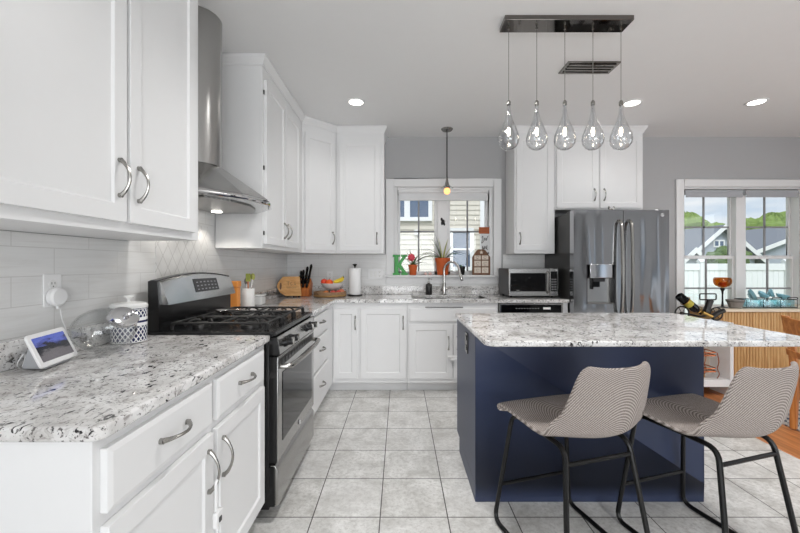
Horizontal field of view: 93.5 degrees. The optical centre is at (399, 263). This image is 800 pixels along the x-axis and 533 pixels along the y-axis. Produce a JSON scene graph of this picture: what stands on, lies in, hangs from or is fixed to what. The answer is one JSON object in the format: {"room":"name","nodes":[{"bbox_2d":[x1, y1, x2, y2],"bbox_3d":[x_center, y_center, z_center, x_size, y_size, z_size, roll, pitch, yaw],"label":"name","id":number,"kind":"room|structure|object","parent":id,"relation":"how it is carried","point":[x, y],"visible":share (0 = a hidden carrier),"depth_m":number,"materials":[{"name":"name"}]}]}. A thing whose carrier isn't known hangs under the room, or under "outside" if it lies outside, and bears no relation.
{"room":"kitchen","nodes":[
{"label":"kitchen","id":0,"kind":"room"},
{"bbox_2d":[1,230,276,253],"bbox_3d":[-1.320,-0.093,-0.015,0.100,2.660,8.770,0,0,0],"label":"wall","id":1,"kind":"structure","parent":0,"point":[1,230],"depth_m":1.48,"materials":[{"name":"paint"}]},
{"bbox_2d":[0,0,197,240],"bbox_3d":[-1.071,-0.736,1.251,0.382,1.255,1.002,0,0,0],"label":"upper cabinet","id":2,"kind":"object","parent":1,"relation":"attached to","point":[99,98],"visible":1,"depth_m":1.17,"materials":[{"name":"paint"}]},
{"bbox_2d":[0,209,286,341],"bbox_3d":[-1.266,-0.540,1.610,0.008,1.755,5.220,0,0,0],"label":"wall tile","id":3,"kind":"structure","parent":1,"relation":"attached to","point":[95,273],"depth_m":1.50,"materials":[{"name":"white tile"}]},
{"bbox_2d":[43,274,60,306],"bbox_3d":[-1.259,0.095,1.362,0.007,0.116,0.070,0,0,0],"label":"wall outlet","id":4,"kind":"object","parent":3,"relation":"attached to","point":[50,281],"visible":0.63,"depth_m":1.35,"materials":[{"name":"white plastic"}]},
{"bbox_2d":[49,280,56,288],"bbox_3d":[-1.256,0.074,1.362,0.002,0.033,0.033,0,0,0],"label":"socket","id":5,"kind":"object","parent":4,"relation":"attached to","point":[52,283],"depth_m":1.36,"materials":[{"name":"white plastic"}]},
{"bbox_2d":[46,287,66,308],"bbox_3d":[-1.243,0.124,1.365,0.024,0.079,0.068,0,0,0],"label":"charger","id":6,"kind":"object","parent":4,"relation":"attached to","point":[57,296],"visible":1,"depth_m":1.35,"materials":[{"name":"white plastic"}]},
{"bbox_2d":[17,309,66,367],"bbox_3d":[-1.223,0.248,1.285,0.026,0.173,0.205,0,0,-8],"label":"power cord","id":7,"kind":"object","parent":6,"relation":"attached to","point":[60,309],"visible":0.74,"depth_m":1.21,"materials":[{"name":"white plastic"}]},
{"bbox_2d":[155,225,207,278],"bbox_3d":[-1.260,0.040,2.200,0.003,0.565,0.520,0,0,0],"label":"wall tile","id":8,"kind":"structure","parent":1,"relation":"attached to","point":[171,257],"depth_m":2.18,"materials":[{"name":"white tile"}]},
{"bbox_2d":[198,6,271,213],"bbox_3d":[-1.004,-0.874,2.179,0.509,1.094,0.770,0,0,0],"label":"range hood","id":9,"kind":"object","parent":1,"relation":"attached to","point":[219,191],"visible":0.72,"depth_m":2.09,"materials":[{"name":"metal"}]},
{"bbox_2d":[215,65,301,252],"bbox_3d":[-1.071,-0.736,3.087,0.382,1.255,1.040,0,0,0],"label":"upper cabinet","id":10,"kind":"object","parent":1,"relation":"attached to","point":[262,133],"visible":0.98,"depth_m":2.57,"materials":[{"name":"paint"}]},
{"bbox_2d":[222,53,387,142],"bbox_3d":[-0.732,-1.388,3.397,0.570,0.066,2.023,0,0,30],"label":"trim","id":11,"kind":"structure","parent":1,"relation":"attached to","point":[262,59],"depth_m":3.12,"materials":[{"name":"paint"}]},
{"bbox_2d":[198,0,799,136],"bbox_3d":[1.965,-1.473,-0.065,6.670,0.100,8.870,0,0,0],"label":"ceiling","id":12,"kind":"structure","parent":0,"point":[419,68],"depth_m":2.63,"materials":[{"name":"paint"}]},
{"bbox_2d":[347,98,364,105],"bbox_3d":[-0.386,-1.420,3.300,0.164,0.006,0.164,0,0,0],"label":"recessed light","id":13,"kind":"object","parent":12,"relation":"in","point":[352,101],"visible":1,"depth_m":3.30,"materials":[{"name":"white plastic"}]},
{"bbox_2d":[441,127,452,193],"bbox_3d":[0.495,-1.078,3.960,0.136,0.691,0.136,0,0,0],"label":"pendant","id":14,"kind":"object","parent":12,"relation":"hanging from","point":[446,186],"visible":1,"depth_m":3.95,"materials":[{"name":"silver metal"}]},
{"bbox_2d":[444,178,449,188],"bbox_3d":[0.495,-0.853,3.960,0.060,0.110,0.059,0,0,0],"label":"socket","id":15,"kind":"object","parent":14,"relation":"attached to","point":[446,186],"depth_m":3.94,"materials":[{"name":"silver metal"}]},
{"bbox_2d":[498,15,633,150],"bbox_3d":[0.968,-1.046,2.207,0.782,0.755,0.123,0,0,0],"label":"linear pendant","id":16,"kind":"object","parent":12,"relation":"hanging from","point":[510,23],"visible":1,"depth_m":2.20,"materials":[{"name":"clear glass"}]},
{"bbox_2d":[558,61,620,73],"bbox_3d":[1.365,-1.414,2.718,0.375,0.018,0.164,0,0,0],"label":"ceiling vent","id":17,"kind":"object","parent":12,"relation":"in","point":[571,67],"visible":1,"depth_m":2.69,"materials":[{"name":"silver metal"}]},
{"bbox_2d":[622,99,642,106],"bbox_3d":[2.050,-1.420,3.320,0.164,0.006,0.164,0,0,0],"label":"recessed light","id":18,"kind":"object","parent":12,"relation":"in","point":[634,102],"visible":0.94,"depth_m":3.31,"materials":[{"name":"white plastic"}]},
{"bbox_2d":[744,98,769,105],"bbox_3d":[3.130,-1.420,3.300,0.164,0.006,0.164,0,0,0],"label":"recessed light","id":19,"kind":"object","parent":12,"relation":"in","point":[759,101],"visible":1,"depth_m":3.30,"materials":[{"name":"white plastic"}]},
{"bbox_2d":[248,390,799,532],"bbox_3d":[1.965,1.287,-0.020,6.670,0.100,8.760,0,0,0],"label":"floor","id":20,"kind":"structure","parent":0,"point":[374,461],"depth_m":2.09,"materials":[{"name":"tile"}]},
{"bbox_2d":[0,345,264,532],"bbox_3d":[-0.924,0.803,1.284,0.680,0.868,0.995,0,0,0],"label":"base cabinet","id":21,"kind":"object","parent":20,"relation":"on","point":[158,473],"visible":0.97,"depth_m":0.99,"materials":[{"name":"paint"}]},
{"bbox_2d":[0,321,269,441],"bbox_3d":[-0.940,0.308,1.280,0.645,0.122,1.014,0,0,0],"label":"countertop","id":22,"kind":"structure","parent":21,"relation":"on","point":[88,396],"depth_m":1.08,"materials":[{"name":"stone"}]},
{"bbox_2d":[22,327,77,368],"bbox_3d":[-1.171,0.280,1.255,0.085,0.109,0.206,0,0,-13],"label":"smart display","id":23,"kind":"object","parent":22,"relation":"on","point":[46,349],"visible":1,"depth_m":1.23,"materials":[{"name":"white plastic"}]},
{"bbox_2d":[68,307,138,352],"bbox_3d":[-1.109,0.247,1.430,0.237,0.173,0.208,0,0,0],"label":"glass jar","id":24,"kind":"object","parent":22,"relation":"on","point":[119,317],"visible":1,"depth_m":1.38,"materials":[{"name":"clear glass"}]},
{"bbox_2d":[109,295,147,344],"bbox_3d":[-1.171,0.234,1.625,0.140,0.203,0.140,0,0,0],"label":"canister","id":25,"kind":"object","parent":22,"relation":"on","point":[118,336],"visible":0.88,"depth_m":1.58,"materials":[{"name":"ceramic"}]},
{"bbox_2d":[213,478,222,532],"bbox_3d":[-0.593,0.799,1.225,0.019,0.203,0.040,0,0,0],"label":"lock","id":26,"kind":"object","parent":21,"relation":"attached to","point":[218,512],"visible":1,"depth_m":1.22,"materials":[{"name":"white plastic"}]},
{"bbox_2d":[147,272,319,509],"bbox_3d":[-0.868,0.642,2.177,0.714,1.190,0.760,0,0,0],"label":"gas range","id":27,"kind":"object","parent":20,"relation":"on","point":[183,303],"visible":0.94,"depth_m":1.95,"materials":[{"name":"silver metal"}]},
{"bbox_2d":[214,309,243,311],"bbox_3d":[-1.003,0.271,2.187,0.146,0.012,0.106,0,0,0],"label":"spoon rest","id":28,"kind":"object","parent":27,"relation":"on","point":[216,310],"visible":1,"depth_m":2.20,"materials":[{"name":"silver metal"}]},
{"bbox_2d":[147,312,312,336],"bbox_3d":[-0.909,0.338,2.177,0.632,0.027,0.760,0,0,0],"label":"cooktop","id":29,"kind":"object","parent":27,"relation":"in","point":[290,323],"depth_m":1.90,"materials":[{"name":"black metal"}]},
{"bbox_2d":[312,304,332,414],"bbox_3d":[-0.924,0.803,3.085,0.680,0.868,1.026,0,0,0],"label":"base cabinet","id":30,"kind":"object","parent":20,"relation":"on","point":[323,352],"visible":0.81,"depth_m":3.07,"materials":[{"name":"paint"}]},
{"bbox_2d":[240,286,568,315],"bbox_3d":[0.174,0.308,3.390,2.872,0.122,1.646,0,0,0],"label":"countertop","id":31,"kind":"structure","parent":30,"relation":"on","point":[370,294],"depth_m":3.67,"materials":[{"name":"stone"}]},
{"bbox_2d":[231,281,240,306],"bbox_3d":[-1.185,0.229,2.700,0.066,0.214,0.064,0,0,0],"label":"wooden mill","id":32,"kind":"object","parent":31,"relation":"on","point":[235,297],"visible":0.52,"depth_m":2.67,"materials":[{"name":"brown wood"}]},
{"bbox_2d":[241,288,254,308],"bbox_3d":[-1.155,0.260,2.860,0.096,0.152,0.096,0,0,0],"label":"utensil crock","id":33,"kind":"object","parent":31,"relation":"on","point":[247,295],"visible":0.77,"depth_m":2.82,"materials":[{"name":"white ceramic"}]},
{"bbox_2d":[246,274,250,288],"bbox_3d":[-1.143,0.194,2.841,0.036,0.244,0.030,0,0,0],"label":"spatula","id":34,"kind":"object","parent":33,"relation":"in","point":[248,276],"visible":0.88,"depth_m":2.83,"materials":[{"name":"green plastic"}]},
{"bbox_2d":[251,273,254,287],"bbox_3d":[-1.130,0.193,2.872,0.046,0.244,0.016,0,0,-14],"label":"spoon","id":35,"kind":"object","parent":33,"relation":"in","point":[252,274],"visible":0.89,"depth_m":2.87,"materials":[{"name":"green plastic"}]},
{"bbox_2d":[255,294,265,304],"bbox_3d":[-1.173,0.293,3.120,0.093,0.086,0.108,0,0,0],"label":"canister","id":36,"kind":"object","parent":31,"relation":"on","point":[260,299],"visible":0.78,"depth_m":3.07,"materials":[{"name":"white ceramic"}]},
{"bbox_2d":[277,276,300,296],"bbox_3d":[-1.122,0.232,3.814,0.240,0.208,0.064,0,0,-10],"label":"cutting board","id":37,"kind":"object","parent":31,"relation":"on","point":[287,286],"visible":1,"depth_m":3.81,"materials":[{"name":"brown wood"}]},
{"bbox_2d":[301,278,312,295],"bbox_3d":[-1.010,0.245,3.989,0.130,0.182,0.169,0,0,0],"label":"knife block","id":38,"kind":"object","parent":31,"relation":"on","point":[305,291],"visible":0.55,"depth_m":3.92,"materials":[{"name":"brown wood"}]},
{"bbox_2d":[313,283,346,297],"bbox_3d":[-0.720,0.266,3.870,0.341,0.140,0.341,0,0,0],"label":"fruit stand","id":39,"kind":"object","parent":31,"relation":"on","point":[317,294],"visible":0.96,"depth_m":3.76,"materials":[{"name":"brown wood"}]},
{"bbox_2d":[314,290,345,297],"bbox_3d":[-0.720,0.308,3.870,0.330,0.055,0.330,0,0,0],"label":"tray","id":40,"kind":"object","parent":39,"relation":"on","point":[317,294],"depth_m":3.73,"materials":[{"name":"brown wood"}]},
{"bbox_2d":[321,283,343,288],"bbox_3d":[-0.695,0.227,3.870,0.242,0.062,0.242,0,0,0],"label":"bowl","id":41,"kind":"object","parent":39,"relation":"on","point":[335,285],"depth_m":3.79,"materials":[{"name":"white ceramic"}]},
{"bbox_2d":[334,277,343,282],"bbox_3d":[-0.608,0.162,3.816,0.047,0.062,0.160,0,0,32],"label":"banana","id":42,"kind":"object","parent":39,"relation":"on","point":[341,279],"visible":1,"depth_m":3.78,"materials":[{"name":"yellow plant"}]},
{"bbox_2d":[347,264,361,295],"bbox_3d":[-0.480,0.167,4.000,0.160,0.338,0.160,0,0,0],"label":"paper towel holder","id":43,"kind":"object","parent":31,"relation":"on","point":[354,273],"visible":1,"depth_m":3.94,"materials":[{"name":"paper"}]},
{"bbox_2d":[426,278,431,294],"bbox_3d":[0.315,0.246,4.110,0.070,0.179,0.070,0,0,0],"label":"soap dispenser","id":44,"kind":"object","parent":31,"relation":"on","point":[428,286],"visible":1,"depth_m":4.08,"materials":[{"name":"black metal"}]},
{"bbox_2d":[442,261,462,294],"bbox_3d":[0.562,0.150,4.042,0.246,0.371,0.056,0,0,30],"label":"faucet","id":45,"kind":"object","parent":31,"relation":"on","point":[444,288],"visible":1,"depth_m":4.07,"materials":[{"name":"metal"}]},
{"bbox_2d":[499,268,557,296],"bbox_3d":[1.333,0.191,3.923,0.491,0.292,0.434,0,0,0],"label":"microwave","id":46,"kind":"object","parent":31,"relation":"on","point":[512,281],"visible":1,"depth_m":3.75,"materials":[{"name":"metal"}]},
{"bbox_2d":[329,303,406,389],"bbox_3d":[-0.597,0.803,3.876,1.330,0.868,0.672,0,0,0],"label":"base cabinet","id":47,"kind":"object","parent":20,"relation":"on","point":[370,339],"visible":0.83,"depth_m":3.59,"materials":[{"name":"paint"}]},
{"bbox_2d":[407,303,497,389],"bbox_3d":[0.504,0.803,3.875,0.872,0.868,0.670,0,0,0],"label":"base cabinet","id":48,"kind":"object","parent":20,"relation":"on","point":[431,327],"visible":0.56,"depth_m":3.59,"materials":[{"name":"paint"}]},
{"bbox_2d":[448,356,456,360],"bbox_3d":[0.505,0.887,3.542,0.110,0.040,0.035,0,0,0],"label":"lock","id":49,"kind":"object","parent":48,"relation":"attached to","point":[453,358],"visible":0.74,"depth_m":3.54,"materials":[{"name":"white plastic"}]},
{"bbox_2d":[498,303,562,312],"bbox_3d":[1.248,0.806,3.885,0.607,0.862,0.630,0,0,0],"label":"dishwasher","id":50,"kind":"object","parent":20,"relation":"on","point":[502,307],"visible":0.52,"depth_m":3.57,"materials":[{"name":"metal"}]},
{"bbox_2d":[494,361,650,532],"bbox_3d":[0.761,0.810,1.640,0.506,0.854,0.529,0,0,-17],"label":"bar stool","id":51,"kind":"object","parent":20,"relation":"on","point":[602,402],"visible":1,"depth_m":1.44,"materials":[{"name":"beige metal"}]},
{"bbox_2d":[457,319,703,501],"bbox_3d":[0.986,0.799,2.294,1.189,0.875,0.684,0,0,0],"label":"kitchen island","id":52,"kind":"object","parent":20,"relation":"on","point":[487,376],"visible":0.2,"depth_m":1.95,"materials":[{"name":"blue paint"}]},
{"bbox_2d":[465,331,467,353],"bbox_3d":[0.387,0.457,2.195,0.009,0.116,0.080,0,0,0],"label":"outlet","id":53,"kind":"object","parent":52,"relation":"attached to","point":[466,333],"visible":1,"depth_m":2.18,"materials":[{"name":"black plastic"}]},
{"bbox_2d":[455,313,799,346],"bbox_3d":[1.121,0.348,2.111,1.498,0.026,0.957,0,0,0],"label":"island countertop","id":54,"kind":"structure","parent":52,"relation":"on","point":[492,329],"depth_m":1.87,"materials":[{"name":"stone"}]},
{"bbox_2d":[545,210,668,312],"bbox_3d":[2.062,0.364,3.809,0.891,1.745,0.781,0,0,0],"label":"refrigerator","id":55,"kind":"object","parent":20,"relation":"on","point":[606,261],"visible":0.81,"depth_m":3.50,"materials":[{"name":"silver metal"}]},
{"bbox_2d":[616,361,798,532],"bbox_3d":[1.348,0.810,1.640,0.506,0.854,0.529,0,0,-17],"label":"bar stool","id":56,"kind":"object","parent":20,"relation":"on","point":[756,402],"visible":0.91,"depth_m":1.45,"materials":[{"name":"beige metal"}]},
{"bbox_2d":[287,137,799,312],"bbox_3d":[1.965,-0.093,4.295,6.470,2.660,0.150,0,0,0],"label":"wall","id":57,"kind":"structure","parent":0,"point":[666,160],"depth_m":4.22,"materials":[{"name":"paint"}]},
{"bbox_2d":[277,123,335,253],"bbox_3d":[-0.960,-0.736,3.910,0.604,1.255,0.603,0,0,0],"label":"upper cabinet","id":58,"kind":"object","parent":57,"relation":"attached to","point":[318,144],"visible":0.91,"depth_m":3.73,"materials":[{"name":"paint"}]},
{"bbox_2d":[336,133,384,253],"bbox_3d":[-0.413,-0.736,4.021,0.494,1.255,0.382,0,0,0],"label":"upper cabinet","id":59,"kind":"object","parent":57,"relation":"attached to","point":[360,157],"visible":1,"depth_m":3.88,"materials":[{"name":"paint"}]},
{"bbox_2d":[287,255,544,285],"bbox_3d":[0.179,0.116,4.216,2.882,0.443,0.008,0,0,0],"label":"wall tile","id":60,"kind":"structure","parent":57,"relation":"attached to","point":[340,265],"depth_m":4.21,"materials":[{"name":"white tile"}]},
{"bbox_2d":[327,271,332,280],"bbox_3d":[-0.785,0.137,4.209,0.070,0.116,0.007,0,0,0],"label":"wall outlet","id":61,"kind":"object","parent":60,"relation":"attached to","point":[329,273],"visible":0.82,"depth_m":4.21,"materials":[{"name":"white plastic"}]},
{"bbox_2d":[368,269,382,278],"bbox_3d":[-0.275,0.112,4.206,0.162,0.116,0.012,0,0,0],"label":"light switch","id":62,"kind":"object","parent":60,"relation":"attached to","point":[372,273],"visible":1,"depth_m":4.21,"materials":[{"name":"white plastic"}]},
{"bbox_2d":[384,178,500,283],"bbox_3d":[0.488,-0.367,4.258,1.331,1.180,0.215,0,0,0],"label":"window","id":63,"kind":"structure","parent":57,"relation":"in","point":[492,207],"depth_m":4.20,"materials":[{"name":"paint"}]},
{"bbox_2d":[393,255,407,274],"bbox_3d":[0.004,0.010,4.190,0.168,0.225,0.024,0,0,0],"label":"decoration","id":64,"kind":"object","parent":63,"relation":"on","point":[397,265],"visible":1,"depth_m":4.18,"materials":[{"name":"green wood"}]},
{"bbox_2d":[405,251,428,274],"bbox_3d":[0.171,-0.023,4.173,0.300,0.291,0.115,0,0,-17],"label":"potted flower","id":65,"kind":"object","parent":63,"relation":"on","point":[413,267],"visible":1,"depth_m":4.14,"materials":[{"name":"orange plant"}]},
{"bbox_2d":[415,232,468,274],"bbox_3d":[0.468,-0.119,4.186,0.671,0.484,0.168,0,0,0],"label":"spider plant","id":66,"kind":"object","parent":63,"relation":"on","point":[440,262],"visible":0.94,"depth_m":4.15,"materials":[{"name":"green plant"}]},
{"bbox_2d":[398,190,488,200],"bbox_3d":[0.488,-0.784,4.260,1.027,0.133,0.056,0,0,0],"label":"roller blind","id":67,"kind":"object","parent":63,"relation":"attached to","point":[403,195],"visible":0.94,"depth_m":4.25,"materials":[{"name":"white fabric"}]},
{"bbox_2d":[460,265,464,274],"bbox_3d":[0.690,0.063,4.190,0.078,0.119,0.078,0,0,28],"label":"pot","id":68,"kind":"object","parent":63,"relation":"on","point":[462,268],"visible":0.77,"depth_m":4.16,"materials":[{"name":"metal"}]},
{"bbox_2d":[479,227,488,254],"bbox_3d":[0.943,-0.145,4.215,0.115,0.536,0.021,0,0,0],"label":"sign","id":69,"kind":"object","parent":63,"relation":"on","point":[484,231],"visible":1,"depth_m":4.22,"materials":[{"name":"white wood"}]},
{"bbox_2d":[506,133,554,253],"bbox_3d":[1.391,-0.736,4.021,0.417,1.255,0.382,0,0,0],"label":"upper cabinet","id":70,"kind":"object","parent":57,"relation":"attached to","point":[530,174],"visible":0.98,"depth_m":3.88,"materials":[{"name":"paint"}]},
{"bbox_2d":[502,125,647,142],"bbox_3d":[1.847,-1.388,4.038,1.395,0.066,0.362,0,0,0],"label":"trim","id":71,"kind":"structure","parent":70,"relation":"on","point":[521,128],"depth_m":3.87,"materials":[{"name":"paint"}]},
{"bbox_2d":[563,303,567,312],"bbox_3d":[1.581,0.803,3.905,0.050,0.868,0.610,0,0,0],"label":"trim","id":72,"kind":"structure","parent":57,"relation":"attached to","point":[565,305],"depth_m":3.60,"materials":[{"name":"paint"}]},
{"bbox_2d":[555,133,642,213],"bbox_3d":[2.057,-0.963,4.024,0.910,0.800,0.390,0,0,0],"label":"upper cabinet","id":73,"kind":"object","parent":57,"relation":"attached to","point":[603,177],"visible":0.95,"depth_m":3.88,"materials":[{"name":"paint"}]},
{"bbox_2d":[676,179,799,314],"bbox_3d":[3.833,-0.092,4.282,1.485,1.718,0.167,0,0,0],"label":"window","id":74,"kind":"structure","parent":57,"relation":"in","point":[736,256],"depth_m":4.25,"materials":[{"name":"paint"}]},
{"bbox_2d":[684,190,742,196],"bbox_3d":[3.521,-0.793,4.239,0.648,0.090,0.062,0,0,0],"label":"roller blind","id":75,"kind":"object","parent":74,"relation":"attached to","point":[689,193],"visible":0.89,"depth_m":4.21,"materials":[{"name":"grey fabric"}]},
{"bbox_2d":[743,190,798,196],"bbox_3d":[4.171,-0.793,4.239,0.593,0.090,0.062,0,0,0],"label":"roller blind","id":76,"kind":"object","parent":74,"relation":"attached to","point":[749,193],"visible":0.94,"depth_m":4.21,"materials":[{"name":"grey fabric"}]},
{"bbox_2d":[674,293,725,320],"bbox_3d":[2.877,0.411,3.605,0.470,0.272,0.130,0,0,0],"label":"holder","id":77,"kind":"object","parent":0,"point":[707,310],"visible":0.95,"depth_m":3.59,"materials":[{"name":"metal"}]},
{"bbox_2d":[675,293,701,314],"bbox_3d":[2.786,0.384,3.620,0.246,0.211,0.079,0,0,0],"label":"wine bottle","id":78,"kind":"object","parent":77,"relation":"in","point":[680,297],"visible":0.86,"depth_m":3.59,"materials":[{"name":"black glass"}]},
{"bbox_2d":[704,383,799,458],"bbox_3d":[3.915,1.287,2.630,2.770,0.100,3.460,0,0,0],"label":"floor","id":79,"kind":"structure","parent":0,"point":[787,440],"depth_m":2.70,"materials":[{"name":"brown wood"}]},
{"bbox_2d":[704,319,733,394],"bbox_3d":[2.863,0.892,3.625,0.486,0.690,0.250,0,0,0],"label":"open shelf unit","id":80,"kind":"object","parent":79,"relation":"on","point":[725,354],"visible":0.27,"depth_m":3.56,"materials":[{"name":"paint"}]},
{"bbox_2d":[704,349,719,378],"bbox_3d":[2.877,0.957,3.625,0.283,0.250,0.162,0,0,0],"label":"wire rack","id":81,"kind":"object","parent":80,"relation":"on","point":[708,353],"visible":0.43,"depth_m":3.55,"materials":[{"name":"orange metal"}]},
{"bbox_2d":[689,304,799,375],"bbox_3d":[4.107,0.844,3.982,1.825,0.786,0.435,0,0,0],"label":"buffet","id":82,"kind":"object","parent":79,"relation":"on","point":[770,319],"visible":0.23,"depth_m":3.79,"materials":[{"name":"brown wood"}]},
{"bbox_2d":[715,277,730,307],"bbox_3d":[3.345,0.295,3.900,0.156,0.310,0.156,0,0,0],"label":"goblet","id":83,"kind":"object","parent":82,"relation":"on","point":[720,284],"visible":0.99,"depth_m":3.89,"materials":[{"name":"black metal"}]},
{"bbox_2d":[718,282,726,286],"bbox_3d":[3.345,0.210,3.900,0.064,0.048,0.064,0,0,0],"label":"candle","id":84,"kind":"object","parent":83,"relation":"on","point":[720,284],"depth_m":3.88,"materials":[{"name":"orange wax"}]},
{"bbox_2d":[725,299,744,307],"bbox_3d":[3.437,0.408,3.855,0.157,0.085,0.157,0,0,0],"label":"bowl","id":85,"kind":"object","parent":82,"relation":"on","point":[732,303],"visible":1,"depth_m":3.81,"materials":[{"name":"ceramic"}]},
{"bbox_2d":[734,297,797,307],"bbox_3d":[3.810,0.394,3.920,0.537,0.111,0.147,0,0,0],"label":"wire caddy","id":86,"kind":"object","parent":82,"relation":"on","point":[759,298],"visible":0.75,"depth_m":3.85,"materials":[{"name":"black metal"}]},
{"bbox_2d":[742,301,756,306],"bbox_3d":[3.635,0.405,3.920,0.155,0.073,0.128,0,0,0],"label":"glass jar","id":87,"kind":"object","parent":86,"relation":"in","point":[746,304],"visible":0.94,"depth_m":3.91,"materials":[{"name":"glass"}]},
{"bbox_2d":[757,301,773,306],"bbox_3d":[3.805,0.405,3.920,0.155,0.073,0.128,0,0,0],"label":"glass jar","id":88,"kind":"object","parent":86,"relation":"in","point":[767,304],"visible":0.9,"depth_m":3.91,"materials":[{"name":"glass"}]},
{"bbox_2d":[758,291,769,297],"bbox_3d":[3.783,0.316,3.907,0.099,0.076,0.094,0,0,0],"label":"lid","id":89,"kind":"object","parent":88,"relation":"on","point":[761,294],"visible":0.89,"depth_m":3.91,"materials":[{"name":"teal ceramic"}]},
{"bbox_2d":[767,289,774,296],"bbox_3d":[3.869,0.298,3.922,0.061,0.088,0.092,0,0,40],"label":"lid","id":90,"kind":"object","parent":88,"relation":"on","point":[770,291],"visible":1,"depth_m":3.90,"materials":[{"name":"teal ceramic"}]},
{"bbox_2d":[774,301,790,306],"bbox_3d":[3.985,0.405,3.920,0.155,0.073,0.128,0,0,0],"label":"glass jar","id":91,"kind":"object","parent":86,"relation":"in","point":[783,303],"visible":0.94,"depth_m":3.91,"materials":[{"name":"glass"}]},
{"bbox_2d":[776,293,790,298],"bbox_3d":[3.989,0.338,3.914,0.112,0.061,0.110,0,0,0],"label":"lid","id":92,"kind":"object","parent":91,"relation":"on","point":[783,296],"visible":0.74,"depth_m":3.90,"materials":[{"name":"teal ceramic"}]},
{"bbox_2d":[781,315,799,429],"bbox_3d":[3.157,0.802,2.674,0.593,0.848,0.480,0,0,-25],"label":"dining chair","id":93,"kind":"object","parent":79,"relation":"on","point":[790,326],"visible":0.82,"depth_m":2.78,"materials":[{"name":"brown wood"}]},
{"bbox_2d":[783,400,799,430],"bbox_3d":[3.925,1.232,3.050,1.950,0.010,0.660,0,0,0],"label":"rug","id":94,"kind":"object","parent":79,"relation":"on","point":[786,422],"visible":0.02,"depth_m":2.93,"materials":[{"name":"grey fabric"}]},
{"bbox_2d":[747,289,757,299],"bbox_3d":[3.589,0.310,3.829,0.077,0.116,0.128,0,0,28],"label":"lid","id":95,"kind":"object","parent":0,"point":[751,294],"visible":1,"depth_m":3.80,"materials":[{"name":"teal ceramic"}]},
{"label":"outside","id":96,"kind":"structure","parent":0,"visible":0},
{"bbox_3d":[28.000,1.887,47.260,84.000,0.200,85.480,0,0,0],"label":"ground","id":97,"kind":"structure","parent":96,"visible":0},
{"bbox_2d":[400,201,483,270],"bbox_3d":[-3.100,-0.996,8.715,9.800,5.565,1.570,0,0,0],"label":"house","id":98,"kind":"structure","parent":97,"relation":"on","point":[408,209],"depth_m":8.00,"materials":[{"name":"beige"}]},
{"bbox_2d":[684,247,701,263],"bbox_3d":[17.000,0.412,24.470,3.800,2.750,5.860,0,0,0],"label":"house","id":99,"kind":"structure","parent":97,"relation":"on","point":[687,251],"depth_m":21.77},
{"bbox_2d":[684,211,723,228],"bbox_3d":[35.261,-2.057,46.241,9.454,8.648,9.217,0,0,0],"label":"leafy tree","id":100,"kind":"object","parent":97,"relation":"on","point":[690,218],"visible":0.13,"depth_m":42.95,"materials":[{"name":"green plant"}]},
{"bbox_2d":[684,224,765,263],"bbox_3d":[21.300,-0.413,29.470,5.600,4.400,9.860,0,0,0],"label":"house","id":101,"kind":"structure","parent":97,"relation":"on","point":[715,238],"depth_m":25.00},
{"bbox_2d":[706,246,752,263],"bbox_3d":[15.305,0.459,17.557,1.696,2.656,1.688,0,0,45],"label":"shrub","id":102,"kind":"object","parent":97,"relation":"on","point":[722,250],"visible":0.28,"depth_m":17.25,"materials":[{"name":"green plant"}]},
{"bbox_2d":[685,259,785,315],"bbox_3d":[12.090,0.822,10.600,16.980,1.930,0.180,0,0,0],"label":"vinyl fence","id":103,"kind":"object","parent":97,"relation":"on","point":[694,273],"visible":0.16,"depth_m":10.58,"materials":[{"name":"white plastic"}]},
{"bbox_2d":[746,211,785,229],"bbox_3d":[46.368,-2.011,46.896,11.081,9.424,10.580,0,0,0],"label":"leafy tree","id":104,"kind":"object","parent":97,"relation":"on","point":[772,218],"visible":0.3,"depth_m":46.02,"materials":[{"name":"green plant"}]},
{"bbox_2d":[746,228,785,263],"bbox_3d":[34.000,-0.788,34.470,13.000,5.150,9.860,0,0,0],"label":"house","id":105,"kind":"structure","parent":97,"relation":"on","point":[775,237],"depth_m":30.82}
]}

